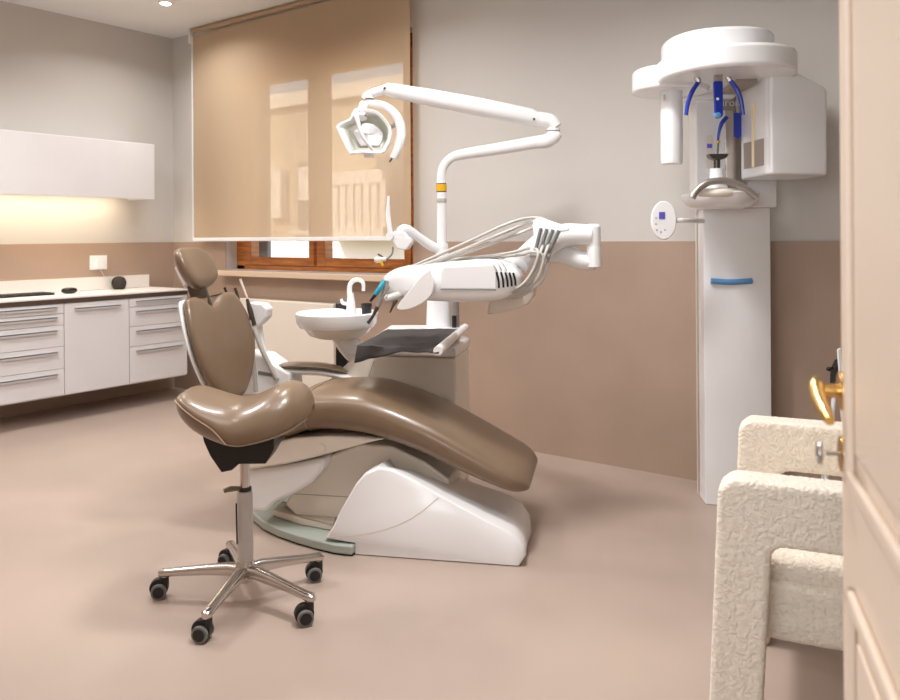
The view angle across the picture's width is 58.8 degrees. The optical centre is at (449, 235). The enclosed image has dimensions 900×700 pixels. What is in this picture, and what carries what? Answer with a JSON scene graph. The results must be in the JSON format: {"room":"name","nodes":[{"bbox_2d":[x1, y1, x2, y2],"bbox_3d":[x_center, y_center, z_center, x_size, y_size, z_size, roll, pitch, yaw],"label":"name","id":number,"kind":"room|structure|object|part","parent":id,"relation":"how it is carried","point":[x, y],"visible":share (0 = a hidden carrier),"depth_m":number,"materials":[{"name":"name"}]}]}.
{"room":"dental office","nodes":[
{"label":"dental office","id":0,"kind":"room"},
{"bbox_2d":[0,0,174,417],"bbox_3d":[-4.089,-0.181,4.455,0.208,2.920,6.300,0,0,36],"label":"wall","id":1,"kind":"structure","parent":0,"point":[61,74],"depth_m":6.07,"materials":[{"name":"grey paint"}]},
{"bbox_2d":[0,303,63,405],"bbox_3d":[-2.955,0.775,5.377,0.504,0.632,0.473,0,0,36],"label":"base cabinet","id":2,"kind":"object","parent":1,"relation":"attached to","point":[31,337],"visible":0.99,"depth_m":5.25,"materials":[{"name":"laminate"}]},
{"bbox_3d":[-2.760,0.489,5.231,0.014,0.020,0.373,0,0,36],"label":"handle","id":3,"kind":"part","parent":2,"relation":"part of","materials":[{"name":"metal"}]},
{"bbox_3d":[-2.760,0.557,5.231,0.014,0.020,0.373,0,0,36],"label":"handle","id":4,"kind":"part","parent":2,"relation":"part of","materials":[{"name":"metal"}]},
{"bbox_3d":[-2.759,0.646,5.231,0.014,0.020,0.373,0,0,36],"label":"handle","id":5,"kind":"part","parent":2,"relation":"part of","materials":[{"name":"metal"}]},
{"bbox_3d":[-2.758,0.791,5.231,0.014,0.020,0.373,0,0,36],"label":"handle","id":6,"kind":"part","parent":2,"relation":"part of","materials":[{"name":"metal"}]},
{"bbox_3d":[-2.757,0.941,5.231,0.014,0.020,0.373,0,0,36],"label":"handle","id":7,"kind":"part","parent":2,"relation":"part of","materials":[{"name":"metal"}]},
{"bbox_3d":[-2.774,0.493,5.241,0.020,0.065,0.470,0,0,36],"label":"drawer","id":8,"kind":"part","parent":2,"relation":"part of","materials":[{"name":"laminate"}]},
{"bbox_3d":[-2.773,0.566,5.241,0.020,0.074,0.470,0,0,36],"label":"drawer","id":9,"kind":"part","parent":2,"relation":"part of","materials":[{"name":"laminate"}]},
{"bbox_3d":[-2.772,0.677,5.241,0.020,0.142,0.470,0,0,36],"label":"drawer","id":10,"kind":"part","parent":2,"relation":"part of","materials":[{"name":"laminate"}]},
{"bbox_3d":[-2.771,0.824,5.241,0.020,0.147,0.470,0,0,36],"label":"drawer","id":11,"kind":"part","parent":2,"relation":"part of","materials":[{"name":"laminate"}]},
{"bbox_3d":[-2.770,0.989,5.241,0.020,0.177,0.470,0,0,36],"label":"drawer","id":12,"kind":"part","parent":2,"relation":"part of","materials":[{"name":"laminate"}]},
{"bbox_2d":[0,287,187,307],"bbox_3d":[-2.674,0.435,5.774,0.508,0.043,1.458,0,0,36],"label":"countertop","id":13,"kind":"structure","parent":2,"relation":"on","point":[137,292],"depth_m":5.65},
{"bbox_2d":[0,292,54,297],"bbox_3d":[-2.985,0.406,5.470,0.150,0.019,0.480,0,0,36],"label":"keyboard","id":14,"kind":"object","parent":13,"relation":"on","point":[28,294],"visible":1,"depth_m":5.49,"materials":[{"name":"black plastic"}]},
{"bbox_2d":[61,287,76,293],"bbox_3d":[-2.740,0.392,5.742,0.068,0.044,0.112,0,0,36],"label":"computer mouse","id":15,"kind":"object","parent":13,"relation":"on","point":[69,290],"visible":1,"depth_m":5.71,"materials":[{"name":"grey plastic"}]},
{"bbox_2d":[111,276,126,289],"bbox_3d":[-2.567,0.362,6.186,0.110,0.102,0.110,0,0,36],"label":"round speaker","id":16,"kind":"object","parent":13,"relation":"on","point":[118,282],"visible":1,"depth_m":6.15},
{"bbox_2d":[0,274,148,293],"bbox_3d":[-2.872,0.364,5.903,0.020,0.098,1.430,0,0,36],"label":"backsplash","id":17,"kind":"structure","parent":1,"relation":"attached to","point":[85,283],"depth_m":5.93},
{"bbox_2d":[0,129,154,200],"bbox_3d":[-2.802,-0.492,5.739,0.337,0.427,1.297,0,0,36],"label":"upper cabinet","id":18,"kind":"object","parent":1,"relation":"attached to","point":[31,163],"visible":1,"depth_m":5.65,"materials":[{"name":"laminate"}]},
{"bbox_3d":[-3.384,0.666,5.232,0.008,1.215,3.620,0,0,36],"label":"panel","id":19,"kind":"part","parent":1,"relation":"part of","materials":[{"name":"brown paint"}]},
{"bbox_2d":[62,299,128,395],"bbox_3d":[-2.670,0.773,5.762,0.504,0.632,0.480,0,0,36],"label":"base cabinet","id":20,"kind":"object","parent":1,"relation":"attached to","point":[96,333],"visible":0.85,"depth_m":5.61,"materials":[{"name":"laminate"}]},
{"bbox_3d":[-2.475,0.504,5.616,0.014,0.020,0.340,0,0,36],"label":"handle","id":21,"kind":"part","parent":20,"relation":"part of","materials":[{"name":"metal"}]},
{"bbox_2d":[89,255,106,276],"bbox_3d":[-2.692,0.235,6.129,0.042,0.172,0.140,0,0,36],"label":"wall socket","id":22,"kind":"object","parent":1,"relation":"attached to","point":[96,262],"visible":1,"depth_m":6.11,"materials":[{"name":"white plastic"}]},
{"bbox_3d":[-2.705,0.204,6.139,0.009,0.110,0.140,0,0,36],"label":"plate","id":23,"kind":"part","parent":22,"relation":"part of","materials":[{"name":"white plastic"}]},
{"bbox_2d":[128,294,186,384],"bbox_3d":[-2.381,0.771,6.152,0.504,0.632,0.488,0,0,36],"label":"base cabinet","id":24,"kind":"object","parent":1,"relation":"attached to","point":[157,346],"visible":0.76,"depth_m":5.99,"materials":[{"name":"laminate"}]},
{"bbox_3d":[-2.199,0.590,6.017,0.020,0.141,0.485,0,0,36],"label":"drawer","id":25,"kind":"part","parent":24,"relation":"part of","materials":[{"name":"laminate"}]},
{"bbox_3d":[-2.198,0.735,6.017,0.020,0.143,0.485,0,0,36],"label":"drawer","id":26,"kind":"part","parent":24,"relation":"part of","materials":[{"name":"laminate"}]},
{"bbox_3d":[-2.186,0.560,6.007,0.014,0.020,0.388,0,0,36],"label":"handle","id":27,"kind":"part","parent":24,"relation":"part of","materials":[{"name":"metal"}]},
{"bbox_3d":[-2.200,0.487,6.017,0.020,0.060,0.485,0,0,36],"label":"drawer","id":28,"kind":"part","parent":24,"relation":"part of","materials":[{"name":"laminate"}]},
{"bbox_3d":[-2.197,0.942,6.017,0.020,0.264,0.485,0,0,36],"label":"drawer","id":29,"kind":"part","parent":24,"relation":"part of","materials":[{"name":"laminate"}]},
{"bbox_3d":[-2.186,0.485,6.007,0.014,0.020,0.388,0,0,36],"label":"handle","id":30,"kind":"part","parent":24,"relation":"part of","materials":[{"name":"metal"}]},
{"bbox_3d":[-2.185,0.704,6.007,0.014,0.020,0.388,0,0,36],"label":"handle","id":31,"kind":"part","parent":24,"relation":"part of","materials":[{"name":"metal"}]},
{"bbox_3d":[-2.184,0.850,6.007,0.014,0.020,0.388,0,0,36],"label":"handle","id":32,"kind":"part","parent":24,"relation":"part of","materials":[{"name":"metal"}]},
{"bbox_2d":[1,0,321,38],"bbox_3d":[-1.273,-1.721,2.364,7.240,0.120,6.300,0,0,36],"label":"ceiling","id":33,"kind":"structure","parent":0,"point":[147,16],"depth_m":5.86,"materials":[{"name":"paint"}]},
{"bbox_2d":[157,0,173,5],"bbox_3d":[-2.020,-1.646,5.666,0.112,0.020,0.112,0,0,36],"label":"recessed light","id":34,"kind":"object","parent":33,"relation":"in","point":[162,2],"visible":1,"depth_m":5.65,"materials":[{"name":"white paint"}]},
{"bbox_2d":[188,0,410,240],"bbox_3d":[-1.149,-0.813,5.701,2.280,1.698,0.055,0,0,36],"label":"roller blind","id":35,"kind":"object","parent":33,"relation":"hanging from","point":[271,161],"visible":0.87,"depth_m":5.65,"materials":[{"name":"beige fabric"}]},
{"bbox_2d":[0,387,843,699],"bbox_3d":[-1.252,1.319,2.364,7.240,0.120,6.300,0,0,36],"label":"floor","id":36,"kind":"structure","parent":0,"point":[611,595],"depth_m":2.77,"materials":[{"name":"beige plastic"}]},
{"bbox_2d":[149,380,323,643],"bbox_3d":[-0.742,0.881,2.758,0.611,0.748,0.621,0,0,0],"label":"stool","id":37,"kind":"object","parent":36,"relation":"on","point":[235,430],"visible":1,"depth_m":2.69,"materials":[{"name":"beige leather"}]},
{"bbox_3d":[-0.745,0.867,2.734,0.062,0.023,0.022,0,0,-25],"label":"height lever","id":38,"kind":"part","parent":37,"relation":"part of","materials":[{"name":"black plastic"}]},
{"bbox_3d":[-0.714,0.725,2.760,0.242,0.140,0.150,0,0,0],"label":"seat plate","id":39,"kind":"part","parent":37,"relation":"part of","materials":[{"name":"black plastic"}]},
{"bbox_3d":[-0.700,0.595,2.760,0.456,0.183,0.410,0,0,0],"label":"seat","id":40,"kind":"part","parent":37,"relation":"part of","materials":[{"name":"beige leather"}]},
{"bbox_2d":[244,301,301,393],"bbox_3d":[-0.876,0.788,3.892,0.261,0.935,0.202,0,0,11],"label":"holder","id":41,"kind":"object","parent":36,"relation":"on","point":[267,373],"visible":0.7,"depth_m":3.84,"materials":[{"name":"white plastic"}]},
{"bbox_2d":[233,287,239,299],"bbox_3d":[-1.037,0.282,3.883,0.033,0.063,0.016,0,0,11],"label":"suction tip","id":42,"kind":"object","parent":41,"relation":"attached to","point":[235,289],"visible":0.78,"depth_m":3.88,"materials":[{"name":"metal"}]},
{"bbox_2d":[239,279,255,324],"bbox_3d":[-0.974,0.318,3.835,0.089,0.225,0.026,0,0,11],"label":"suction tip","id":43,"kind":"object","parent":41,"relation":"attached to","point":[249,307],"visible":1,"depth_m":3.83,"materials":[{"name":"beige plastic"}]},
{"bbox_3d":[-0.956,0.365,3.832,0.052,0.129,0.026,0,0,11],"label":"handle","id":44,"kind":"part","parent":43,"relation":"part of","materials":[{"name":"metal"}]},
{"bbox_3d":[-0.893,0.588,3.927,0.138,0.338,0.059,0,0,11],"label":"holder arm","id":45,"kind":"part","parent":41,"relation":"part of","materials":[{"name":"white plastic"}]},
{"bbox_2d":[174,247,537,565],"bbox_3d":[-0.440,0.651,3.479,1.611,1.207,0.696,0,0,11],"label":"dental chair","id":46,"kind":"object","parent":36,"relation":"on","point":[377,464],"visible":0.84,"depth_m":3.26,"materials":[{"name":"beige leather"}]},
{"bbox_3d":[-1.123,0.279,3.590,0.128,0.169,0.048,0,0,11],"label":"headrest stem","id":47,"kind":"part","parent":46,"relation":"part of","materials":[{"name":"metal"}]},
{"bbox_3d":[-1.029,0.497,3.572,0.183,0.472,0.550,0,0,11],"label":"backrest","id":48,"kind":"part","parent":46,"relation":"part of","materials":[{"name":"beige leather"}]},
{"bbox_3d":[-0.532,1.230,3.432,0.878,0.036,0.567,0,0,11],"label":"plate","id":49,"kind":"part","parent":46,"relation":"part of","materials":[{"name":"grey plastic"}]},
{"bbox_3d":[-0.649,0.670,3.834,0.420,0.070,0.054,0,0,11],"label":"arm frame","id":50,"kind":"part","parent":46,"relation":"part of","materials":[{"name":"white plastic"}]},
{"bbox_2d":[242,377,537,491],"bbox_3d":[-0.340,0.821,3.438,1.403,0.385,0.510,0,0,11],"label":"seat cushion","id":51,"kind":"object","parent":46,"relation":"on","point":[356,426],"depth_m":3.26,"materials":[{"name":"brown leather"}]},
{"bbox_2d":[295,278,469,479],"bbox_3d":[-0.336,0.728,3.897,0.786,1.049,0.558,0,0,11],"label":"dental cuspidor unit","id":52,"kind":"object","parent":36,"relation":"on","point":[445,376],"visible":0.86,"depth_m":3.77,"materials":[{"name":"beige plastic"}]},
{"bbox_2d":[295,308,377,330],"bbox_3d":[-0.545,0.406,3.854,0.396,0.080,0.396,0,0,11],"label":"bowl","id":53,"kind":"object","parent":52,"relation":"on","point":[330,319],"depth_m":3.71,"materials":[{"name":"white ceramic"}]},
{"bbox_2d":[305,328,370,361],"bbox_3d":[-0.540,0.530,3.853,0.326,0.180,0.326,0,0,36],"label":"support","id":54,"kind":"object","parent":52,"relation":"on","point":[346,340],"depth_m":3.77,"materials":[{"name":"plastic"}]},
{"bbox_2d":[346,293,355,314],"bbox_3d":[-0.488,0.341,3.935,0.052,0.121,0.052,0,0,11],"label":"faucet","id":55,"kind":"object","parent":52,"relation":"on","point":[350,304],"depth_m":3.92,"materials":[{"name":"white plastic"}]},
{"bbox_2d":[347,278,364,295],"bbox_3d":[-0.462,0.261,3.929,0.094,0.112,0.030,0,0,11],"label":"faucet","id":56,"kind":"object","parent":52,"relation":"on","point":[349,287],"depth_m":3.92,"materials":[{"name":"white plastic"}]},
{"bbox_2d":[361,303,371,313],"bbox_3d":[-0.409,0.373,3.909,0.054,0.085,0.054,0,0,11],"label":"cup","id":57,"kind":"object","parent":52,"relation":"on","point":[366,308],"visible":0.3,"depth_m":3.89,"materials":[{"name":"black plastic"}]},
{"bbox_3d":[-0.193,0.543,3.957,0.526,0.050,0.384,0,0,11],"label":"lid","id":58,"kind":"part","parent":52,"relation":"part of","materials":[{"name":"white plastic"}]},
{"bbox_2d":[354,324,468,362],"bbox_3d":[-0.162,0.474,3.650,0.451,0.095,0.939,0,0,11],"label":"tray","id":59,"kind":"object","parent":52,"relation":"on","point":[400,339],"visible":1,"depth_m":3.40,"materials":[{"name":"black plastic"}]},
{"bbox_2d":[336,83,561,257],"bbox_3d":[-0.007,-0.111,3.939,1.104,1.254,0.265,0,0,-10],"label":"light","id":60,"kind":"object","parent":52,"relation":"attached to","point":[367,132],"visible":0.97,"depth_m":3.86,"materials":[{"name":"white plastic"}]},
{"bbox_2d":[374,196,448,265],"bbox_3d":[-0.183,-0.024,3.968,0.380,0.347,0.125,0,0,-17],"label":"holder","id":61,"kind":"object","parent":60,"relation":"attached to","point":[403,237],"visible":0.96,"depth_m":3.93,"materials":[{"name":"white plastic"}]},
{"bbox_3d":[-0.298,-0.098,3.917,0.038,0.198,0.028,0,0,11],"label":"handle","id":62,"kind":"part","parent":61,"relation":"part of","materials":[{"name":"white paint"}]},
{"bbox_3d":[-0.149,0.020,3.987,0.261,0.157,0.060,0,0,-28],"label":"arm","id":63,"kind":"part","parent":61,"relation":"part of","materials":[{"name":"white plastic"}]},
{"bbox_3d":[0.070,-0.636,3.890,0.788,0.204,0.090,0,0,-8],"label":"spring arm","id":64,"kind":"part","parent":60,"relation":"part of","materials":[{"name":"white plastic"}]},
{"bbox_2d":[383,216,601,338],"bbox_3d":[0.050,0.219,3.445,0.762,0.595,0.953,0,0,-38],"label":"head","id":65,"kind":"object","parent":52,"relation":"attached to","point":[490,278],"visible":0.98,"depth_m":3.20},
{"bbox_2d":[369,280,385,301],"bbox_3d":[-0.288,0.220,3.205,0.073,0.090,0.026,0,0,-33],"label":"dental handpiece","id":66,"kind":"object","parent":65,"relation":"hanging from","point":[382,283],"visible":1,"depth_m":3.20,"materials":[{"name":"teal plastic"}]},
{"bbox_3d":[-0.281,0.209,3.209,0.057,0.067,0.025,0,0,-36],"label":"handle","id":67,"kind":"part","parent":66,"relation":"part of","materials":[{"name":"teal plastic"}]},
{"bbox_2d":[367,280,388,323],"bbox_3d":[-0.289,0.267,3.229,0.097,0.176,0.034,0,0,-32],"label":"dental handpiece","id":68,"kind":"object","parent":65,"relation":"attached to","point":[384,290],"visible":0.88,"depth_m":3.22,"materials":[{"name":"grey plastic"}]},
{"bbox_3d":[-0.273,0.234,3.235,0.028,0.111,0.066,0,0,39],"label":"handle","id":69,"kind":"part","parent":68,"relation":"part of","materials":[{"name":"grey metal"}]},
{"bbox_2d":[382,292,403,302],"bbox_3d":[-0.229,0.244,3.217,0.091,0.047,0.031,0,0,-34],"label":"dental handpiece","id":70,"kind":"object","parent":65,"relation":"in","point":[394,296],"visible":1,"depth_m":3.20,"materials":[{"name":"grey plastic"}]},
{"bbox_2d":[390,300,397,312],"bbox_3d":[-0.227,0.282,3.220,0.034,0.056,0.018,0,0,-27],"label":"dental handpiece","id":71,"kind":"object","parent":65,"relation":"in","point":[395,301],"visible":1,"depth_m":3.21,"materials":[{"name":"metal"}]},
{"bbox_3d":[0.025,0.379,4.003,0.043,0.275,0.044,0,0,11],"label":"steel post","id":72,"kind":"part","parent":65,"relation":"part of","materials":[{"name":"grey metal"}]},
{"bbox_3d":[0.074,0.162,3.156,0.219,0.094,0.023,0,0,11],"label":"panel","id":73,"kind":"part","parent":65,"relation":"part of","materials":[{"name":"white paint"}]},
{"bbox_3d":[0.315,0.152,3.621,0.126,0.256,0.878,0,0,-38],"label":"arm","id":74,"kind":"part","parent":65,"relation":"part of","materials":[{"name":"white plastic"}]},
{"bbox_3d":[0.428,0.046,3.322,0.344,0.196,0.138,0,0,-7],"label":"arm","id":75,"kind":"part","parent":65,"relation":"part of","materials":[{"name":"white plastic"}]},
{"bbox_2d":[632,26,826,504],"bbox_3d":[1.185,0.204,3.427,0.757,2.075,0.852,0,0,4],"label":"machine","id":76,"kind":"object","parent":36,"relation":"on","point":[755,122],"visible":0.99,"depth_m":3.64,"materials":[{"name":"white plastic"}]},
{"bbox_3d":[0.930,-0.068,3.477,0.110,0.170,0.018,0,0,4],"label":"control panel","id":77,"kind":"part","parent":76,"relation":"part of","materials":[{"name":"white plastic"}]},
{"bbox_3d":[1.077,-0.069,3.572,0.059,0.022,0.302,0,0,45],"label":"panel arm","id":78,"kind":"part","parent":76,"relation":"part of","materials":[{"name":"white plastic"}]},
{"bbox_3d":[1.337,0.556,3.813,0.302,1.370,0.065,0,0,4],"label":"mounting plate","id":79,"kind":"part","parent":76,"relation":"part of","materials":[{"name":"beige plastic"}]},
{"bbox_3d":[0.996,-0.661,3.242,0.052,0.083,0.026,0,0,4],"label":"support rod","id":80,"kind":"part","parent":76,"relation":"part of","materials":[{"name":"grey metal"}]},
{"bbox_3d":[1.187,-0.387,3.655,0.026,0.152,0.003,0,0,4],"label":"button panel","id":81,"kind":"part","parent":76,"relation":"part of","materials":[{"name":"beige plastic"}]},
{"bbox_3d":[1.157,-0.683,3.692,0.280,0.130,0.200,0,0,4],"label":"overhead arm","id":82,"kind":"part","parent":76,"relation":"part of","materials":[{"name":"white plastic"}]},
{"bbox_3d":[1.123,-0.300,3.359,0.028,0.045,0.028,0,0,4],"label":"chin post","id":83,"kind":"part","parent":76,"relation":"part of","materials":[{"name":"metal"}]},
{"bbox_2d":[681,190,759,208],"bbox_3d":[1.205,-0.156,3.478,0.316,0.068,0.400,0,0,4],"label":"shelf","id":84,"kind":"object","parent":76,"relation":"attached to","point":[705,199],"depth_m":3.35,"materials":[{"name":"white plastic"}]},
{"bbox_3d":[1.300,-0.608,3.642,0.111,0.066,0.008,0,0,4],"label":"name plate","id":85,"kind":"part","parent":76,"relation":"part of","materials":[{"name":"grey plastic"}]},
{"bbox_2d":[725,110,746,187],"bbox_3d":[1.307,-0.382,3.645,0.096,0.408,0.006,0,0,4],"label":"mirror","id":86,"kind":"object","parent":76,"relation":"on","point":[732,144],"depth_m":3.64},
{"bbox_3d":[1.254,-0.566,3.480,0.008,0.125,0.010,0,0,4],"label":"support rod","id":87,"kind":"part","parent":76,"relation":"part of","materials":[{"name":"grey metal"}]},
{"bbox_2d":[709,415,843,699],"bbox_3d":[1.107,0.892,2.055,0.781,0.702,0.743,0,0,24],"label":"armchair","id":88,"kind":"object","parent":36,"relation":"on","point":[779,550],"visible":0.77,"depth_m":1.85,"materials":[{"name":"beige fabric"}]},
{"bbox_3d":[1.237,0.901,2.348,0.780,0.683,0.103,0,0,24],"label":"armrest","id":89,"kind":"part","parent":88,"relation":"part of","materials":[{"name":"beige fabric"}]},
{"bbox_3d":[1.116,0.890,2.052,0.642,0.158,0.562,0,0,24],"label":"seat","id":90,"kind":"part","parent":88,"relation":"part of","materials":[{"name":"beige fabric"}]},
{"bbox_2d":[771,548,842,588],"bbox_3d":[1.083,0.800,2.066,0.611,0.068,0.541,0,0,24],"label":"seat cushion","id":91,"kind":"object","parent":88,"relation":"on","point":[790,568],"depth_m":1.89,"materials":[{"name":"beige fabric"}]},
{"bbox_2d":[821,348,841,478],"bbox_3d":[1.670,0.854,3.443,0.155,0.774,0.255,0,0,22],"label":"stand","id":92,"kind":"object","parent":36,"relation":"on","point":[836,367],"visible":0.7,"depth_m":3.35,"materials":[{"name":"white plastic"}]},
{"bbox_3d":[1.596,0.906,3.360,0.086,0.668,0.016,0,0,0],"label":"leg","id":93,"kind":"part","parent":92,"relation":"part of","materials":[{"name":"white plastic"}]},
{"bbox_3d":[1.635,0.575,3.332,0.036,0.216,0.013,0,0,0],"label":"white plate","id":94,"kind":"part","parent":92,"relation":"part of","materials":[{"name":"plastic"}]},
{"bbox_2d":[808,0,899,699],"bbox_3d":[0.426,0.203,0.748,0.088,2.072,0.740,0,0,18],"label":"door","id":95,"kind":"structure","parent":36,"relation":"on","point":[866,390],"depth_m":0.89,"materials":[{"name":"beige paint"}]},
{"bbox_3d":[0.485,0.213,1.045,0.022,0.047,0.105,0,0,18],"label":"handle lever","id":96,"kind":"part","parent":95,"relation":"part of","materials":[{"name":"gold metal"}]},
{"bbox_3d":[0.527,0.208,1.073,0.008,0.052,0.052,0,0,18],"label":"handle","id":97,"kind":"part","parent":95,"relation":"part of","materials":[{"name":"gold metal"}]},
{"bbox_3d":[0.429,0.777,0.748,0.006,0.560,0.470,0,0,18],"label":"panel","id":98,"kind":"part","parent":95,"relation":"part of","materials":[{"name":"beige paint"}]},
{"bbox_3d":[0.419,-0.208,0.749,0.011,1.050,0.570,0,0,18],"label":"panel moulding","id":99,"kind":"part","parent":95,"relation":"part of","materials":[{"name":"beige paint"}]},
{"bbox_3d":[0.426,0.777,0.749,0.011,0.660,0.570,0,0,18],"label":"panel moulding","id":100,"kind":"part","parent":95,"relation":"part of","materials":[{"name":"beige paint"}]},
{"bbox_3d":[0.422,-0.208,0.748,0.006,0.950,0.470,0,0,18],"label":"panel","id":101,"kind":"part","parent":95,"relation":"part of","materials":[{"name":"beige paint"}]},
{"bbox_2d":[172,0,841,480],"bbox_3d":[0.519,-0.214,4.772,6.840,2.920,0.308,0,0,36],"label":"wall","id":102,"kind":"structure","parent":0,"point":[599,366],"depth_m":4.39,"materials":[{"name":"grey paint"}]},
{"bbox_2d":[259,241,270,256],"bbox_3d":[-1.564,-0.489,6.566,0.220,1.500,0.040,0,0,36],"label":"trim","id":103,"kind":"structure","parent":102,"relation":"attached to","point":[264,246],"depth_m":6.51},
{"bbox_2d":[240,298,335,386],"bbox_3d":[-1.178,0.863,5.768,1.006,0.790,0.065,0,0,36],"label":"radiator","id":104,"kind":"object","parent":102,"relation":"attached to","point":[283,336],"visible":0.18,"depth_m":5.67,"materials":[{"name":"beige metal"}]},
{"bbox_2d":[218,270,384,281],"bbox_3d":[-0.999,0.282,5.717,1.930,0.040,0.200,0,0,36],"label":"windowsill","id":105,"kind":"structure","parent":102,"relation":"attached to","point":[269,274],"depth_m":5.63,"materials":[{"name":"stone"}]},
{"bbox_2d":[237,33,413,272],"bbox_3d":[-0.915,-0.544,5.829,1.900,1.600,0.112,0,0,36],"label":"window","id":106,"kind":"structure","parent":102,"relation":"in","point":[320,258],"depth_m":5.77,"materials":[{"name":"orange wood"}]},
{"bbox_3d":[-1.288,-0.508,6.087,0.783,1.465,0.082,0,0,36],"label":"sash","id":107,"kind":"part","parent":106,"relation":"part of","materials":[{"name":"orange wood"}]},
{"bbox_3d":[-0.596,-0.513,5.575,0.880,1.465,0.082,0,0,36],"label":"sash","id":108,"kind":"part","parent":106,"relation":"part of","materials":[{"name":"orange wood"}]},
{"bbox_3d":[0.436,0.639,4.652,6.840,1.215,0.008,0,0,36],"label":"panel","id":109,"kind":"part","parent":102,"relation":"part of","materials":[{"name":"brown paint"}]},
{"label":"outside","id":110,"kind":"structure","parent":0,"visible":0},
{"bbox_2d":[271,241,403,258],"bbox_3d":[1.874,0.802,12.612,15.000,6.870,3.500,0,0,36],"label":"window pane","id":111,"kind":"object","parent":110,"point":[341,249],"visible":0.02,"depth_m":13.75,"materials":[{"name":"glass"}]}
]}

